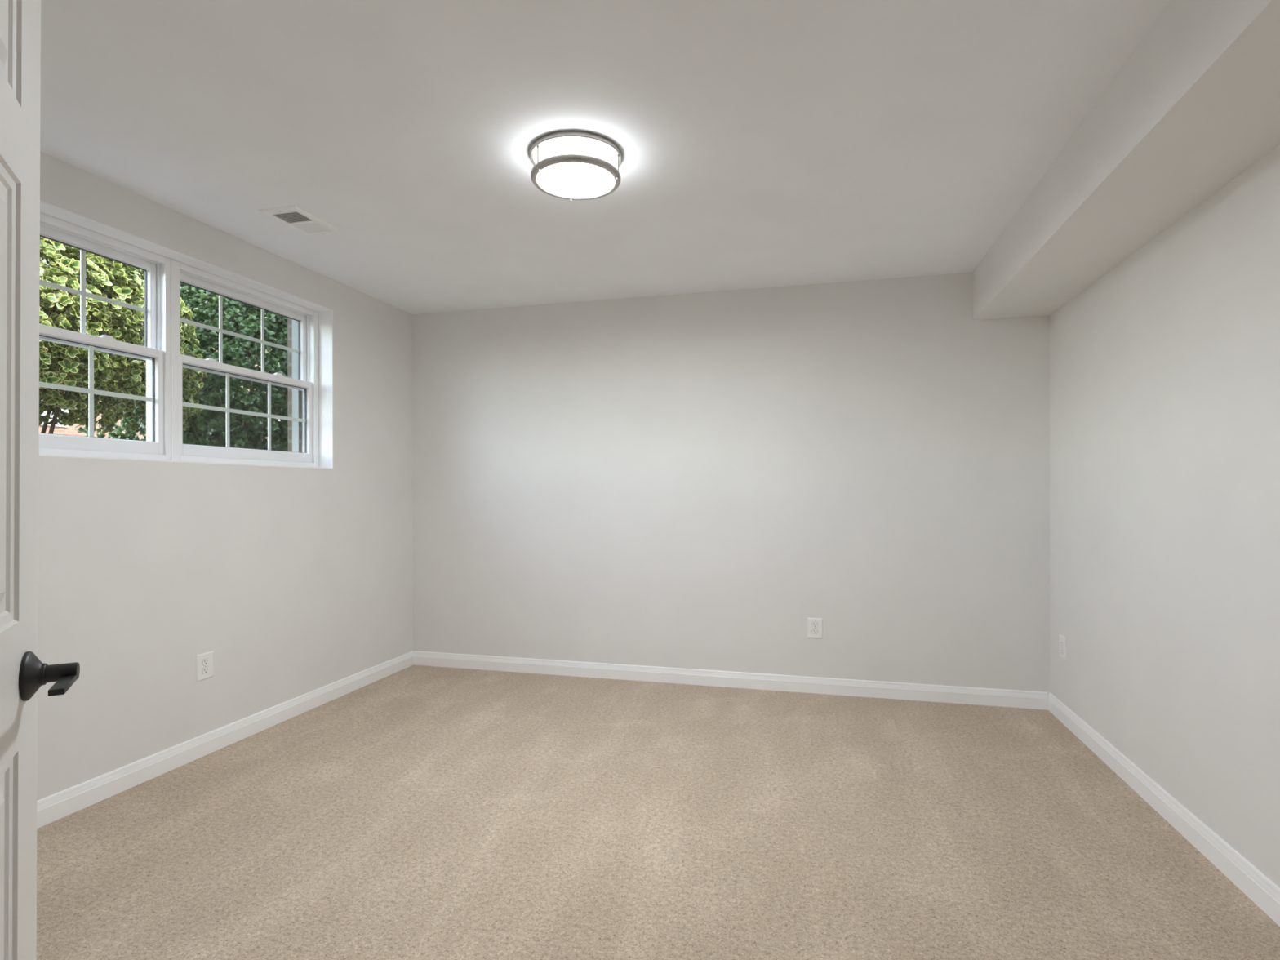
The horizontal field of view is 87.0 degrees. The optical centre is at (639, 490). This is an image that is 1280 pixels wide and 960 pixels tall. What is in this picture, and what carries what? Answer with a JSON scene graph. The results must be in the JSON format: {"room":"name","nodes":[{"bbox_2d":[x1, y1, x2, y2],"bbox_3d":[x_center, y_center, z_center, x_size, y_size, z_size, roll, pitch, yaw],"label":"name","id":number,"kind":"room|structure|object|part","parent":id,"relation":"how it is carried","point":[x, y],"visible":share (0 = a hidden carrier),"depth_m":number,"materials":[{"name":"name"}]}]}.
{"room":"empty basement bedroom","nodes":[
{"label":"empty basement bedroom","id":0,"kind":"room"},
{"bbox_2d":[37,151,413,800],"bbox_3d":[-2.176,-0.010,2.797,0.190,2.440,4.222,0,0,14],"label":"wall","id":1,"kind":"structure","parent":0,"point":[297,582],"depth_m":3.18,"materials":[{"name":"paint"}]},
{"bbox_2d":[38,212,176,461],"bbox_3d":[-2.278,-0.587,2.619,0.116,0.917,0.938,0,0,14],"label":"window","id":2,"kind":"structure","parent":1,"relation":"in","point":[159,349],"depth_m":2.90,"materials":[{"name":"white plastic"}]},
{"bbox_2d":[39,249,146,333],"bbox_3d":[-2.305,-0.805,2.619,0.006,0.360,0.800,0,0,14],"label":"grille","id":3,"kind":"object","parent":2,"relation":"attached to","point":[82,293],"depth_m":2.75,"materials":[{"name":"white plastic"}]},
{"bbox_2d":[39,345,153,436],"bbox_3d":[-2.262,-0.404,2.608,0.006,0.375,0.800,0,0,14],"label":"grille","id":4,"kind":"object","parent":2,"relation":"attached to","point":[91,390],"depth_m":2.74,"materials":[{"name":"white plastic"}]},
{"bbox_3d":[-2.297,-0.804,2.617,0.032,0.440,0.874,0,0,14],"label":"sash","id":5,"kind":"part","parent":2,"relation":"part of","materials":[{"name":"white plastic"}]},
{"bbox_3d":[-2.255,-0.395,2.607,0.032,0.467,0.874,0,0,14],"label":"sash","id":6,"kind":"part","parent":2,"relation":"part of","materials":[{"name":"white plastic"}]},
{"bbox_2d":[38,200,333,469],"bbox_3d":[-2.066,-0.589,3.036,0.095,0.926,1.863,0,0,14],"label":"trim","id":7,"kind":"structure","parent":1,"relation":"attached to","point":[325,315],"depth_m":3.62,"materials":[{"name":"paint"}]},
{"bbox_2d":[195,650,213,681],"bbox_3d":[-1.996,0.805,3.094,0.009,0.120,0.089,0,0,14],"label":"wall outlet","id":8,"kind":"object","parent":1,"relation":"attached to","point":[204,662],"visible":1,"depth_m":3.09,"materials":[{"name":"white plastic"}]},
{"bbox_2d":[202,657,208,666],"bbox_3d":[-1.993,0.785,3.093,0.003,0.030,0.037,0,0,14],"label":"receptacle","id":9,"kind":"object","parent":8,"relation":"attached to","point":[205,660],"depth_m":3.09,"materials":[{"name":"white plastic"}]},
{"bbox_2d":[202,666,208,674],"bbox_3d":[-1.993,0.824,3.093,0.003,0.028,0.034,0,0,14],"label":"receptacle","id":10,"kind":"object","parent":8,"relation":"attached to","point":[205,669],"depth_m":3.09,"materials":[{"name":"white plastic"}]},
{"bbox_2d":[36,650,413,828],"bbox_3d":[-2.075,1.163,2.772,0.014,0.094,3.982,0,0,14],"label":"baseboard","id":11,"kind":"structure","parent":1,"relation":"attached to","point":[51,808],"depth_m":3.03,"materials":[{"name":"paint"}]},
{"bbox_2d":[173,259,318,467],"bbox_3d":[-2.050,-0.588,3.509,0.112,0.917,0.926,0,0,14],"label":"window","id":12,"kind":"structure","parent":1,"relation":"in","point":[307,382],"depth_m":3.55,"materials":[{"name":"white plastic"}]},
{"bbox_2d":[179,294,299,372],"bbox_3d":[-2.074,-0.805,3.515,0.006,0.360,0.800,0,0,14],"label":"grille","id":13,"kind":"object","parent":12,"relation":"attached to","point":[264,307],"depth_m":3.57,"materials":[{"name":"white plastic"}]},
{"bbox_3d":[-2.066,-0.804,3.513,0.032,0.440,0.874,0,0,14],"label":"sash","id":14,"kind":"part","parent":12,"relation":"part of","materials":[{"name":"white plastic"}]},
{"bbox_2d":[182,373,305,449],"bbox_3d":[-2.032,-0.405,3.505,0.006,0.375,0.800,0,0,14],"label":"grille","id":15,"kind":"object","parent":12,"relation":"attached to","point":[253,376],"depth_m":3.54,"materials":[{"name":"white plastic"}]},
{"bbox_3d":[-2.024,-0.396,3.503,0.032,0.467,0.874,0,0,14],"label":"sash","id":16,"kind":"part","parent":12,"relation":"part of","materials":[{"name":"white plastic"}]},
{"bbox_2d":[292,319,298,452],"bbox_3d":[-2.235,-0.634,3.035,0.042,0.956,1.836,0,0,14],"label":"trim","id":17,"kind":"structure","parent":1,"relation":"attached to","point":[295,323],"depth_m":3.92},
{"bbox_2d":[287,317,302,452],"bbox_3d":[-1.974,-1.840,4.122,0.075,4.300,12.000,0,0,14],"label":"wall","id":18,"kind":"structure","parent":0,"point":[289,320],"depth_m":3.93,"materials":[{"name":"beige brick"}]},
{"bbox_2d":[40,0,1170,314],"bbox_3d":[-0.198,-1.333,2.287,4.280,0.200,4.222,0,0,14],"label":"ceiling","id":19,"kind":"structure","parent":0,"point":[762,144],"depth_m":2.27,"materials":[{"name":"paint"}]},
{"bbox_2d":[258,205,343,236],"bbox_3d":[-1.540,-1.220,3.078,0.190,0.022,0.310,0,0,14],"label":"ceiling vent","id":20,"kind":"object","parent":19,"relation":"in","point":[293,216],"visible":1,"depth_m":3.06,"materials":[{"name":"white metal"}]},
{"bbox_2d":[529,130,622,201],"bbox_3d":[-0.235,-1.181,2.471,0.336,0.104,0.336,0,0,14],"label":"ceiling light","id":21,"kind":"object","parent":19,"relation":"attached to","point":[570,165],"visible":1,"depth_m":2.39,"materials":[{"name":"brushed nickel"},{"name":"frosted white glass"}]},
{"bbox_3d":[-0.358,-1.184,2.373,0.011,0.062,0.011,0,0,14],"label":"post","id":22,"kind":"part","parent":21,"relation":"part of","materials":[{"name":"silver metal"}]},
{"bbox_3d":[-0.080,-1.184,2.440,0.011,0.062,0.011,0,0,14],"label":"post","id":23,"kind":"part","parent":21,"relation":"part of","materials":[{"name":"silver metal"}]},
{"bbox_2d":[973,0,1279,319],"bbox_3d":[1.571,-1.100,1.831,0.387,0.272,3.982,0,0,14],"label":"ceiling beam","id":24,"kind":"structure","parent":19,"relation":"attached to","point":[1195,105],"depth_m":2.01,"materials":[{"name":"paint"}]},
{"bbox_2d":[36,665,1279,959],"bbox_3d":[-0.236,1.267,2.303,4.410,0.120,4.252,0,0,14],"label":"floor","id":25,"kind":"structure","parent":0,"point":[414,812],"depth_m":2.35,"materials":[{"name":"beige carpet"}]},
{"bbox_2d":[412,271,1049,695],"bbox_3d":[0.350,-0.014,4.264,3.970,2.440,0.120,0,0,14],"label":"wall","id":26,"kind":"structure","parent":0,"point":[692,480],"depth_m":4.12,"materials":[{"name":"paint"}]},
{"bbox_2d":[413,650,1048,710],"bbox_3d":[0.335,1.159,4.199,3.941,0.094,0.014,0,0,14],"label":"baseboard","id":27,"kind":"structure","parent":26,"relation":"attached to","point":[840,686],"depth_m":4.11,"materials":[{"name":"paint"}]},
{"bbox_2d":[807,617,822,638],"bbox_3d":[1.044,0.819,4.019,0.089,0.120,0.009,0,0,14],"label":"wall outlet","id":28,"kind":"object","parent":26,"relation":"attached to","point":[815,625],"visible":1,"depth_m":4.02,"materials":[{"name":"white plastic"}]},
{"bbox_2d":[812,622,817,627],"bbox_3d":[1.044,0.799,4.017,0.037,0.030,0.003,0,0,14],"label":"receptacle","id":29,"kind":"object","parent":28,"relation":"attached to","point":[815,624],"depth_m":4.02,"materials":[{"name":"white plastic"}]},
{"bbox_2d":[812,629,817,634],"bbox_3d":[1.044,0.839,4.017,0.034,0.028,0.003,0,0,14],"label":"receptacle","id":30,"kind":"object","parent":28,"relation":"attached to","point":[814,631],"depth_m":4.02,"materials":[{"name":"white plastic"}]},
{"bbox_2d":[1049,145,1279,888],"bbox_3d":[1.819,-0.016,1.768,0.120,2.440,4.222,0,0,14],"label":"wall","id":31,"kind":"structure","parent":0,"point":[1165,369],"depth_m":2.38,"materials":[{"name":"paint"}]},
{"bbox_2d":[1059,634,1066,661],"bbox_3d":[2.204,0.817,3.516,0.009,0.120,0.089,0,0,14],"label":"wall outlet","id":32,"kind":"object","parent":31,"relation":"attached to","point":[1062,639],"visible":1,"depth_m":3.50,"materials":[{"name":"white plastic"}]},
{"bbox_2d":[1048,692,1279,926],"bbox_3d":[1.755,1.157,1.785,0.014,0.094,3.982,0,0,14],"label":"baseboard","id":33,"kind":"structure","parent":31,"relation":"attached to","point":[1250,880],"depth_m":2.36,"materials":[{"name":"paint"}]},
{"bbox_3d":[-0.673,-0.012,0.292,3.970,2.440,0.120,0,0,14],"label":"wall","id":34,"kind":"structure","parent":0,"visible":0},
{"bbox_2d":[0,0,79,959],"bbox_3d":[-0.702,0.180,0.643,0.150,2.030,0.830,0,0,-31],"label":"door","id":35,"kind":"structure","parent":34,"relation":"in","point":[22,673],"depth_m":0.91,"materials":[{"name":"paint"}]},
{"bbox_3d":[-0.807,0.259,0.930,0.038,0.024,0.100,0,0,-31],"label":"lever","id":36,"kind":"part","parent":35,"relation":"part of","materials":[{"name":"black metal"}]},
{"label":"outside","id":37,"kind":"structure","parent":0,"visible":0},
{"bbox_3d":[-26.749,0.399,22.381,57.025,0.200,90.000,0,0,14],"label":"ground","id":38,"kind":"structure","parent":37,"visible":0},
{"bbox_2d":[39,236,207,434],"bbox_3d":[-3.477,-0.733,3.708,1.428,2.054,1.671,0,0,14],"label":"variegated shrub","id":39,"kind":"object","parent":38,"relation":"on","point":[60,308],"visible":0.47,"depth_m":3.68,"materials":[{"name":"green plant"}]},
{"bbox_2d":[39,258,279,439],"bbox_3d":[-18.538,-4.314,20.264,8.800,9.200,18.800,0,0,14],"label":"brick house","id":40,"kind":"structure","parent":38,"relation":"on","point":[61,429],"depth_m":17.86,"materials":[{"name":"beige brick"}]},
{"bbox_2d":[75,284,287,442],"bbox_3d":[-4.448,-1.003,7.144,1.807,2.610,2.295,0,0,14],"label":"evergreen shrub","id":41,"kind":"object","parent":38,"relation":"on","point":[117,428],"visible":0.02,"depth_m":6.55,"materials":[{"name":"green plant"}]},
{"bbox_2d":[115,273,288,451],"bbox_3d":[-3.051,-0.481,5.292,1.007,1.549,0.912,0,0,14],"label":"evergreen shrub","id":42,"kind":"object","parent":38,"relation":"on","point":[206,428],"visible":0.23,"depth_m":4.77,"materials":[{"name":"green plant"}]}
]}

